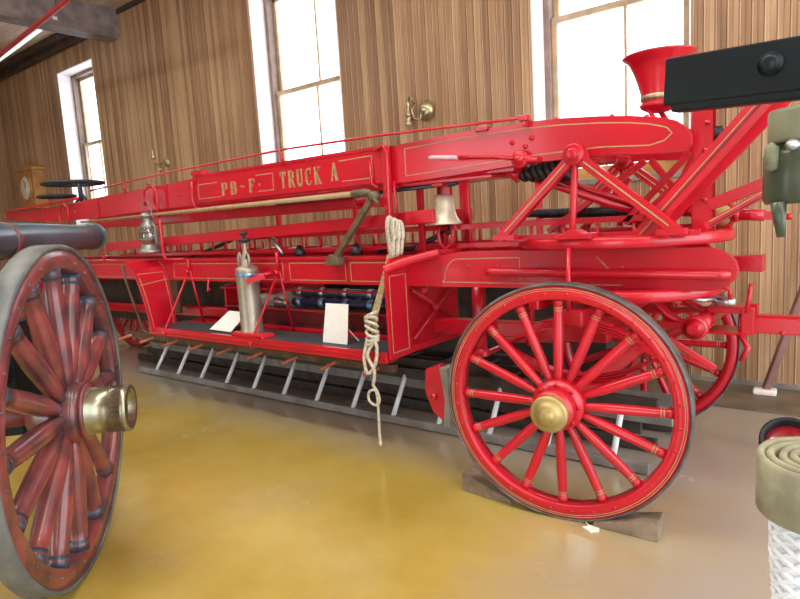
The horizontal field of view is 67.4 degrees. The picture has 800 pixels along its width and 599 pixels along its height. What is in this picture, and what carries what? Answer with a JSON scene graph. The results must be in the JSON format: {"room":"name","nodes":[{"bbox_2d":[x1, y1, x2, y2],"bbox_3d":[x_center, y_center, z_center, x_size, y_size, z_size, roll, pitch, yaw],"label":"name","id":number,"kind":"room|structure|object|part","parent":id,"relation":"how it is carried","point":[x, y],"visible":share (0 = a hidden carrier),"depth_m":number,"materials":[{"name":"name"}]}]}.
{"room":"fire museum","nodes":[
{"label":"fire museum","id":0,"kind":"room"},
{"bbox_2d":[0,113,15,270],"bbox_3d":[-11.229,-1.847,10.689,0.150,5.300,8.500,2,10,38],"label":"wall","id":1,"kind":"structure","parent":0,"point":[6,199],"depth_m":13.52,"materials":[{"name":"brown wood"}]},
{"bbox_2d":[0,0,131,62],"bbox_3d":[-3.410,-4.167,4.032,20.600,0.100,9.300,2,10,38],"label":"ceiling","id":2,"kind":"structure","parent":0,"point":[9,32],"depth_m":10.79,"materials":[{"name":"beige wood"}]},
{"bbox_2d":[0,16,56,60],"bbox_3d":[-7.067,-4.569,10.728,4.611,0.421,0.140,3,10,42],"label":"strip light","id":3,"kind":"object","parent":2,"relation":"hanging from","point":[34,33],"visible":0.21,"depth_m":10.08,"materials":[{"name":"white paint"}]},
{"bbox_2d":[0,0,71,57],"bbox_3d":[-6.311,-4.295,9.508,8.739,0.735,0.120,4,10,43],"label":"pipe","id":4,"kind":"object","parent":2,"relation":"hanging from","point":[62,3],"visible":1,"depth_m":8.49,"materials":[{"name":"metal"}]},
{"bbox_2d":[0,330,799,598],"bbox_3d":[-3.391,1.246,4.349,20.600,0.100,10.300,2,10,38],"label":"floor","id":5,"kind":"structure","parent":0,"point":[222,493],"depth_m":3.20,"materials":[{"name":"concrete"}]},
{"bbox_2d":[0,222,136,598],"bbox_3d":[-2.175,0.503,2.682,1.813,1.663,3.202,-7,8,-25],"label":"wagon","id":6,"kind":"object","parent":5,"relation":"on","point":[50,355],"visible":1,"depth_m":2.64,"materials":[{"name":"red paint"}]},
{"bbox_3d":[-2.238,0.311,2.264,0.780,0.120,2.350,-5,8,-10],"label":"frame","id":7,"kind":"part","parent":6,"relation":"part of","materials":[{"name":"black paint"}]},
{"bbox_2d":[139,340,658,474],"bbox_3d":[-0.721,0.710,5.236,5.600,0.394,0.235,2,10,38],"label":"ladder","id":8,"kind":"object","parent":5,"relation":"on","point":[474,381],"visible":0.62,"depth_m":4.65,"materials":[{"name":"grey wood"}]},
{"bbox_3d":[-0.673,0.543,5.290,5.600,0.085,0.045,2,10,38],"label":"rail","id":9,"kind":"part","parent":8,"relation":"part of","materials":[{"name":"grey wood"}]},
{"bbox_2d":[4,45,799,521],"bbox_3d":[-0.904,-0.238,5.152,10.150,2.340,2.004,2,10,38],"label":"truck","id":10,"kind":"object","parent":5,"relation":"on","point":[608,280],"visible":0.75,"depth_m":3.30,"materials":[{"name":"red paint"}]},
{"bbox_2d":[137,200,161,253],"bbox_3d":[-2.385,-0.690,5.676,0.229,0.494,0.229,-5,8,-13],"label":"lantern","id":11,"kind":"object","parent":10,"relation":"hanging from","point":[146,218],"visible":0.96,"depth_m":5.62,"materials":[{"name":"metal"}]},
{"bbox_3d":[-2.394,-0.838,5.656,0.209,0.195,0.010,2,10,38],"label":"handle","id":12,"kind":"part","parent":11,"relation":"part of","materials":[{"name":"metal"}]},
{"bbox_3d":[-2.341,-0.037,5.644,0.249,0.655,0.320,2,10,38],"label":"guard panel","id":13,"kind":"part","parent":10,"relation":"part of","materials":[{"name":"red paint"}]},
{"bbox_2d":[210,311,239,331],"bbox_3d":[-1.457,0.187,5.132,0.330,0.148,0.183,2,10,38],"label":"placard","id":14,"kind":"object","parent":10,"relation":"on","point":[230,320],"visible":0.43,"depth_m":5.13},
{"bbox_2d":[80,188,371,222],"bbox_3d":[-1.826,-0.781,5.248,4.140,0.056,0.056,2,10,38],"label":"pole","id":15,"kind":"object","parent":10,"relation":"hanging from","point":[357,193],"visible":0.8,"depth_m":4.60,"materials":[{"name":"brown wood"}]},
{"bbox_2d":[93,197,383,227],"bbox_3d":[-1.794,-0.808,5.795,4.020,0.080,0.435,2,10,38],"label":"ladder","id":16,"kind":"object","parent":10,"relation":"on","point":[344,203],"visible":0.72,"depth_m":5.19,"materials":[{"name":"red paint"}]},
{"bbox_2d":[231,232,274,338],"bbox_3d":[-1.176,-0.122,4.759,0.402,0.830,0.204,2,10,38],"label":"fire extinguisher","id":17,"kind":"object","parent":10,"relation":"on","point":[248,276],"visible":1,"depth_m":4.74,"materials":[{"name":"silver metal"}]},
{"bbox_3d":[-1.207,0.004,4.816,0.188,0.570,0.188,2,10,38],"label":"tank","id":18,"kind":"part","parent":17,"relation":"part of","materials":[{"name":"silver metal"}]},
{"bbox_2d":[118,328,397,376],"bbox_3d":[-1.472,0.378,5.270,3.650,0.163,0.326,2,10,38],"label":"ladder","id":19,"kind":"object","parent":10,"relation":"hanging from","point":[392,367],"visible":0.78,"depth_m":4.95,"materials":[{"name":"brown wood"}]},
{"bbox_3d":[-1.005,-0.448,4.872,0.162,0.188,0.028,2,10,38],"label":"tie rod","id":20,"kind":"part","parent":10,"relation":"part of","materials":[{"name":"metal"}]},
{"bbox_2d":[260,291,297,306],"bbox_3d":[-1.103,-0.024,5.357,0.500,0.110,0.300,2,10,38],"label":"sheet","id":21,"kind":"object","parent":10,"relation":"on","point":[289,294],"visible":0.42,"depth_m":5.28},
{"bbox_3d":[-2.008,-0.002,6.543,6.220,0.630,0.040,2,10,38],"label":"well panel","id":22,"kind":"part","parent":10,"relation":"part of","materials":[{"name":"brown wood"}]},
{"bbox_2d":[273,296,290,305],"bbox_3d":[-0.995,0.014,5.082,0.156,0.088,0.090,2,10,38],"label":"nozzle","id":23,"kind":"object","parent":10,"relation":"on","point":[277,300],"visible":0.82,"depth_m":5.07,"materials":[{"name":"metal"}]},
{"bbox_3d":[-0.885,-1.061,4.488,0.024,0.114,0.044,2,10,38],"label":"post","id":24,"kind":"part","parent":10,"relation":"part of","materials":[{"name":"red metal"}]},
{"bbox_2d":[106,207,472,250],"bbox_3d":[-1.320,-0.582,5.324,4.262,0.200,0.495,2,10,38],"label":"ladder","id":25,"kind":"object","parent":10,"relation":"in","point":[420,216],"visible":0.84,"depth_m":4.65,"materials":[{"name":"red paint"}]},
{"bbox_3d":[-0.765,0.008,4.830,2.200,0.180,0.020,2,10,38],"label":"basket rail","id":26,"kind":"part","parent":10,"relation":"part of","materials":[{"name":"red metal"}]},
{"bbox_3d":[-1.303,-1.097,4.795,5.001,0.087,0.017,2,10,38],"label":"handrail","id":27,"kind":"part","parent":10,"relation":"part of","materials":[{"name":"red metal"}]},
{"bbox_2d":[228,303,385,314],"bbox_3d":[-0.603,0.060,4.994,2.140,0.015,0.400,2,10,38],"label":"rail","id":28,"kind":"object","parent":10,"relation":"attached to","point":[365,311],"depth_m":4.91,"materials":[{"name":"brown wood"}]},
{"bbox_2d":[291,297,385,310],"bbox_3d":[-0.378,0.037,4.662,1.301,0.082,0.085,2,10,38],"label":"supply hose","id":29,"kind":"object","parent":10,"relation":"on","point":[298,301],"visible":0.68,"depth_m":4.74,"materials":[{"name":"fabric"}]},
{"bbox_2d":[323,303,358,344],"bbox_3d":[-0.434,0.166,4.316,0.244,0.280,0.129,2,10,38],"label":"placard","id":30,"kind":"object","parent":10,"relation":"on","point":[336,329],"visible":1,"depth_m":4.29},
{"bbox_2d":[306,296,384,300],"bbox_3d":[-0.293,0.016,4.746,1.231,0.082,0.085,2,10,38],"label":"supply hose","id":31,"kind":"object","parent":10,"relation":"on","point":[306,296],"visible":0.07,"depth_m":4.88,"materials":[{"name":"black rubber"}]},
{"bbox_2d":[292,287,384,299],"bbox_3d":[-0.385,-0.047,4.730,1.301,0.082,0.085,2,10,38],"label":"supply hose","id":32,"kind":"object","parent":31,"relation":"on","point":[296,293],"visible":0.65,"depth_m":4.80,"materials":[{"name":"black leather"}]},
{"bbox_3d":[-1.891,-0.960,5.370,8.275,0.280,0.069,2,10,38],"label":"boom rail","id":33,"kind":"part","parent":10,"relation":"part of","materials":[{"name":"red metal"}]},
{"bbox_2d":[325,191,379,264],"bbox_3d":[-0.319,-0.480,4.120,0.564,0.490,0.088,3,10,41],"label":"bar","id":34,"kind":"object","parent":10,"relation":"on","point":[336,258],"visible":1,"depth_m":4.11,"materials":[{"name":"brown wood"}]},
{"bbox_2d":[277,182,458,205],"bbox_3d":[-0.310,-0.750,4.299,1.700,0.053,0.028,2,10,38],"label":"pole","id":35,"kind":"object","parent":10,"relation":"attached to","point":[401,189],"visible":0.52,"depth_m":4.01,"materials":[{"name":"brown wood"}]},
{"bbox_2d":[120,215,643,256],"bbox_3d":[-0.759,-0.491,5.082,5.550,0.170,0.450,2,10,38],"label":"ladder","id":36,"kind":"object","parent":10,"relation":"on","point":[475,243],"visible":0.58,"depth_m":4.37,"materials":[{"name":"red paint"}]},
{"bbox_2d":[362,215,404,445],"bbox_3d":[-0.092,0.208,3.893,0.306,1.490,0.136,-7,8,-26],"label":"rope","id":37,"kind":"object","parent":10,"relation":"hanging from","point":[396,247],"visible":0.99,"depth_m":3.85,"materials":[{"name":"beige fabric"}]},
{"bbox_3d":[-1.445,-1.060,5.942,8.275,0.275,0.055,2,10,38],"label":"boom rail","id":38,"kind":"part","parent":10,"relation":"part of","materials":[{"name":"red metal"}]},
{"bbox_3d":[-0.012,0.052,3.909,0.020,0.655,0.230,2,10,38],"label":"guard panel","id":39,"kind":"part","parent":10,"relation":"part of","materials":[{"name":"red paint"}]},
{"bbox_3d":[-1.349,-0.383,5.992,8.110,0.220,0.074,2,10,38],"label":"sill","id":40,"kind":"part","parent":10,"relation":"part of","materials":[{"name":"red paint"}]},
{"bbox_3d":[-1.707,-0.277,5.355,8.330,0.220,0.074,2,10,38],"label":"sill","id":41,"kind":"part","parent":10,"relation":"part of","materials":[{"name":"red paint"}]},
{"bbox_3d":[0.247,0.090,4.304,0.050,0.455,0.690,2,10,38],"label":"well panel","id":42,"kind":"part","parent":10,"relation":"part of","materials":[{"name":"red paint"}]},
{"bbox_3d":[0.234,0.553,3.576,0.170,0.355,0.050,2,10,38],"label":"brake arm","id":43,"kind":"part","parent":10,"relation":"part of","materials":[{"name":"red paint"}]},
{"bbox_3d":[0.262,-0.852,3.601,0.212,0.045,0.030,2,9,36],"label":"handle","id":44,"kind":"part","parent":10,"relation":"part of","materials":[{"name":"silver metal"}]},
{"bbox_3d":[0.855,-0.102,3.044,0.024,0.321,0.044,2,10,38],"label":"hanger rod","id":45,"kind":"part","parent":10,"relation":"part of","materials":[{"name":"red paint"}]},
{"bbox_3d":[0.968,-0.653,3.518,0.934,0.404,0.155,1,9,31],"label":"lifting rod","id":46,"kind":"part","parent":10,"relation":"part of","materials":[{"name":"red paint"}]},
{"bbox_3d":[0.910,-0.549,3.042,1.000,0.479,0.090,2,10,38],"label":"frame","id":47,"kind":"part","parent":10,"relation":"part of","materials":[{"name":"red paint"}]},
{"bbox_3d":[1.030,-0.140,3.181,1.293,0.058,0.066,2,10,38],"label":"half round moulding","id":48,"kind":"part","parent":10,"relation":"part of","materials":[{"name":"red paint"}]},
{"bbox_3d":[1.411,-0.673,3.731,1.020,0.484,0.090,2,10,38],"label":"frame","id":49,"kind":"part","parent":10,"relation":"part of","materials":[{"name":"red paint"}]},
{"bbox_3d":[1.390,-0.950,3.223,0.200,0.215,0.211,2,10,38],"label":"seat mount","id":50,"kind":"part","parent":10,"relation":"part of","materials":[{"name":"red paint"}]},
{"bbox_3d":[1.379,-1.176,3.197,0.370,0.245,0.370,2,10,38],"label":"bucket seat","id":51,"kind":"part","parent":10,"relation":"part of","materials":[{"name":"red paint"}]},
{"bbox_3d":[1.235,0.035,3.297,0.762,0.221,0.052,2,10,38],"label":"draft arm","id":52,"kind":"part","parent":10,"relation":"part of","materials":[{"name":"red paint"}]},
{"bbox_3d":[1.516,-0.029,3.656,0.762,0.221,0.052,2,10,38],"label":"draft arm","id":53,"kind":"part","parent":10,"relation":"part of","materials":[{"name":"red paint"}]},
{"bbox_2d":[707,302,758,335],"bbox_3d":[1.767,0.100,3.187,0.220,0.145,0.200,2,10,38],"label":"bracket","id":54,"kind":"object","parent":10,"relation":"attached to","point":[748,324],"depth_m":3.12,"materials":[{"name":"red metal"}]},
{"bbox_2d":[138,353,672,450],"bbox_3d":[-0.711,0.788,5.825,6.200,0.080,0.445,2,10,38],"label":"ladder","id":55,"kind":"object","parent":5,"relation":"on","point":[479,414],"visible":0.3,"depth_m":5.27,"materials":[{"name":"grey wood"}]},
{"bbox_2d":[147,346,641,433],"bbox_3d":[-0.677,0.695,5.782,5.900,0.080,0.405,2,10,38],"label":"ladder","id":56,"kind":"object","parent":55,"relation":"on","point":[635,427],"visible":0.35,"depth_m":5.32,"materials":[{"name":"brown wood"}]},
{"bbox_2d":[152,342,673,426],"bbox_3d":[-0.543,0.612,5.624,5.900,0.080,0.425,2,10,38],"label":"ladder","id":57,"kind":"object","parent":56,"relation":"on","point":[665,399],"visible":0.27,"depth_m":5.04,"materials":[{"name":"grey wood"}]},
{"bbox_2d":[144,338,542,379],"bbox_3d":[-1.014,0.507,5.909,5.000,0.080,0.405,2,10,38],"label":"ladder","id":58,"kind":"object","parent":57,"relation":"on","point":[516,370],"visible":0.06,"depth_m":4.63,"materials":[{"name":"brown wood"}]},
{"bbox_2d":[148,327,515,376],"bbox_3d":[-1.044,0.419,5.865,4.600,0.080,0.405,2,10,38],"label":"ladder","id":59,"kind":"object","parent":58,"relation":"on","point":[495,358],"visible":0.25,"depth_m":4.68,"materials":[{"name":"brown wood"}]},
{"bbox_3d":[-0.934,0.393,6.006,4.600,0.080,0.045,2,10,38],"label":"rail","id":60,"kind":"part","parent":59,"relation":"part of","materials":[{"name":"brown wood"}]},
{"bbox_3d":[-0.904,0.482,6.050,5.000,0.080,0.045,2,10,38],"label":"rail","id":61,"kind":"part","parent":58,"relation":"part of","materials":[{"name":"brown wood"}]},
{"bbox_3d":[-0.427,0.586,5.772,5.900,0.080,0.045,2,10,38],"label":"rail","id":62,"kind":"part","parent":57,"relation":"part of","materials":[{"name":"grey wood"}]},
{"bbox_3d":[-0.589,0.760,5.981,6.200,0.080,0.045,2,10,38],"label":"rail","id":63,"kind":"part","parent":55,"relation":"part of","materials":[{"name":"brown wood"}]},
{"bbox_2d":[462,465,514,503],"bbox_3d":[0.517,1.036,3.372,0.310,0.104,0.140,3,10,40],"label":"chock","id":64,"kind":"object","parent":5,"relation":"on","point":[474,481],"visible":0.7,"depth_m":3.36,"materials":[{"name":"brown wood"}]},
{"bbox_2d":[582,522,598,531],"bbox_3d":[0.922,1.113,2.942,0.059,0.013,0.122,-9,10,-38],"label":"paper tag","id":65,"kind":"object","parent":5,"relation":"on","point":[590,528],"visible":1,"depth_m":2.93,"materials":[{"name":"white paper"}]},
{"bbox_2d":[593,512,663,541],"bbox_3d":[1.104,1.065,2.905,0.300,0.099,0.120,2,9,36],"label":"chock","id":66,"kind":"object","parent":5,"relation":"on","point":[649,526],"visible":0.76,"depth_m":2.84,"materials":[{"name":"brown wood"}]},
{"bbox_2d":[663,35,799,236],"bbox_3d":[1.242,0.416,0.855,1.770,1.904,0.627,2,10,38],"label":"engine","id":67,"kind":"object","parent":5,"relation":"on","point":[767,72],"visible":1,"depth_m":1.32,"materials":[{"name":"black paint"}]},
{"bbox_3d":[0.791,-0.304,1.277,0.029,0.062,0.030,2,10,38],"label":"knob","id":68,"kind":"part","parent":67,"relation":"part of","materials":[{"name":"green metal"}]},
{"bbox_3d":[0.810,-0.172,1.286,0.032,0.077,0.032,2,10,38],"label":"drain spout","id":69,"kind":"part","parent":67,"relation":"part of","materials":[{"name":"green metal"}]},
{"bbox_2d":[758,417,799,444],"bbox_3d":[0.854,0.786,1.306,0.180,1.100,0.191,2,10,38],"label":"wheel","id":70,"kind":"object","parent":5,"relation":"on","point":[782,426],"visible":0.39,"depth_m":1.23,"materials":[{"name":"black paint"}]},
{"bbox_2d":[768,519,799,598],"bbox_3d":[0.535,0.839,0.832,0.240,1.158,0.240,2,10,38],"label":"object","id":71,"kind":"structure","parent":5,"relation":"on","point":[783,544],"depth_m":0.75,"materials":[{"name":"white fabric"}]},
{"bbox_2d":[755,436,799,534],"bbox_3d":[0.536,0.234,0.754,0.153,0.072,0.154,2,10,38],"label":"hose","id":72,"kind":"object","parent":71,"relation":"on","point":[777,494],"visible":1,"depth_m":0.74,"materials":[{"name":"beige fabric"}]},
{"bbox_2d":[0,0,799,384],"bbox_3d":[-1.052,-2.086,7.844,19.400,5.300,0.340,2,10,38],"label":"wall","id":73,"kind":"structure","parent":0,"point":[177,82],"depth_m":7.03,"materials":[{"name":"brown wood"}]},
{"bbox_2d":[14,164,49,209],"bbox_3d":[-7.755,-2.371,12.639,0.840,0.930,0.275,2,10,38],"label":"wall clock","id":74,"kind":"object","parent":73,"relation":"attached to","point":[30,177],"visible":0.94,"depth_m":12.46,"materials":[{"name":"brown wood"}]},
{"bbox_2d":[0,0,119,42],"bbox_3d":[-7.335,-4.044,6.994,0.420,0.450,8.100,2,10,38],"label":"beam","id":75,"kind":"structure","parent":73,"relation":"attached to","point":[78,18],"depth_m":9.46,"materials":[{"name":"brown wood"}]},
{"bbox_2d":[0,0,145,81],"bbox_3d":[-1.375,-4.561,7.293,19.400,0.220,0.220,2,10,38],"label":"trim","id":76,"kind":"structure","parent":73,"relation":"attached to","point":[56,43],"depth_m":11.54,"materials":[{"name":"brown wood"}]},
{"bbox_2d":[57,58,110,224],"bbox_3d":[-5.856,-2.891,11.484,1.408,2.974,0.426,2,10,38],"label":"window","id":77,"kind":"structure","parent":73,"relation":"in","point":[70,80],"depth_m":11.81,"materials":[{"name":"white paint"}]},
{"bbox_3d":[-5.776,-2.922,11.586,1.400,2.940,0.150,2,10,38],"label":"frame","id":78,"kind":"part","parent":77,"relation":"part of","materials":[{"name":"wood"}]},
{"bbox_3d":[-5.760,-2.906,11.608,1.260,2.840,0.112,2,10,38],"label":"sash","id":79,"kind":"part","parent":77,"relation":"part of","materials":[{"name":"brown wood"}]},
{"bbox_2d":[151,149,168,169],"bbox_3d":[-3.817,-2.238,9.606,0.185,0.330,0.288,0,8,25],"label":"wall lamp","id":80,"kind":"object","parent":73,"relation":"attached to","point":[166,161],"visible":1,"depth_m":9.55,"materials":[{"name":"gold metal"}]},
{"bbox_3d":[-3.920,-2.301,9.522,0.070,0.170,0.070,2,10,38],"label":"burner","id":81,"kind":"part","parent":80,"relation":"part of","materials":[{"name":"gold metal"}]},
{"bbox_3d":[-3.792,-2.220,9.725,0.140,0.140,0.030,2,10,38],"label":"wall plate","id":82,"kind":"part","parent":80,"relation":"part of","materials":[{"name":"gold metal"}]},
{"bbox_2d":[248,0,345,205],"bbox_3d":[-1.221,-2.696,7.896,1.578,2.974,0.426,2,10,38],"label":"window","id":83,"kind":"structure","parent":73,"relation":"in","point":[258,23],"depth_m":8.29,"materials":[{"name":"white paint"}]},
{"bbox_3d":[-1.141,-2.728,7.997,1.570,2.940,0.150,2,10,38],"label":"frame","id":84,"kind":"part","parent":83,"relation":"part of","materials":[{"name":"wood"}]},
{"bbox_3d":[-1.124,-2.711,8.019,1.430,2.840,0.112,2,10,38],"label":"sash","id":85,"kind":"part","parent":83,"relation":"part of","materials":[{"name":"brown wood"}]},
{"bbox_2d":[405,95,414,125],"bbox_3d":[0.113,-2.098,6.640,0.123,0.318,0.115,2,10,38],"label":"wall fitting","id":86,"kind":"object","parent":73,"relation":"attached to","point":[409,119],"visible":0.97,"depth_m":6.62,"materials":[{"name":"gold metal"}]},
{"bbox_2d":[22,312,799,416],"bbox_3d":[-1.205,0.602,7.793,19.400,0.012,0.680,2,10,38],"label":"trim","id":87,"kind":"structure","parent":73,"relation":"attached to","point":[786,402],"depth_m":4.67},
{"bbox_2d":[753,286,799,395],"bbox_3d":[3.017,0.034,4.595,0.538,1.442,0.129,-1,8,21],"label":"prop","id":88,"kind":"object","parent":87,"relation":"on","point":[766,389],"visible":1,"depth_m":4.68,"materials":[{"name":"brown wood"}]},
{"bbox_2d":[411,100,433,119],"bbox_3d":[0.251,-2.051,6.518,0.245,0.218,0.150,2,10,38],"label":"gong","id":89,"kind":"object","parent":73,"relation":"attached to","point":[426,108],"visible":1,"depth_m":6.48,"materials":[{"name":"gold metal"}]},
{"bbox_2d":[418,100,433,119],"bbox_3d":[0.271,-2.056,6.514,0.210,0.210,0.060,2,10,38],"label":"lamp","id":90,"kind":"object","parent":89,"relation":"on","point":[427,107],"depth_m":6.48,"materials":[{"name":"gold metal"}]},
{"bbox_2d":[119,318,799,390],"bbox_3d":[-1.003,0.536,8.050,19.400,0.050,0.025,2,10,38],"label":"baseboard","id":91,"kind":"structure","parent":73,"relation":"attached to","point":[695,377],"depth_m":5.01,"materials":[{"name":"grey wood"}]},
{"bbox_2d":[530,0,690,186],"bbox_3d":[1.929,-2.564,5.458,1.408,2.974,0.426,2,10,38],"label":"window","id":92,"kind":"structure","parent":73,"relation":"in","point":[544,38],"depth_m":5.83,"materials":[{"name":"white paint"}]},
{"bbox_3d":[2.008,-2.596,5.559,1.400,2.940,0.150,2,10,38],"label":"frame","id":93,"kind":"part","parent":92,"relation":"part of","materials":[{"name":"wood"}]},
{"bbox_3d":[2.025,-2.579,5.581,1.260,2.840,0.112,2,10,38],"label":"sash","id":94,"kind":"part","parent":92,"relation":"part of","materials":[{"name":"brown wood"}]},
{"bbox_3d":[1.987,-1.111,5.612,1.400,0.050,0.330,2,10,38],"label":"sill","id":95,"kind":"part","parent":92,"relation":"part of","materials":[{"name":"brown wood"}]},
{"bbox_3d":[2.082,-1.223,5.729,1.260,0.130,0.070,2,10,38],"label":"sash rail","id":96,"kind":"part","parent":92,"relation":"part of","materials":[{"name":"brown wood"}]}
]}

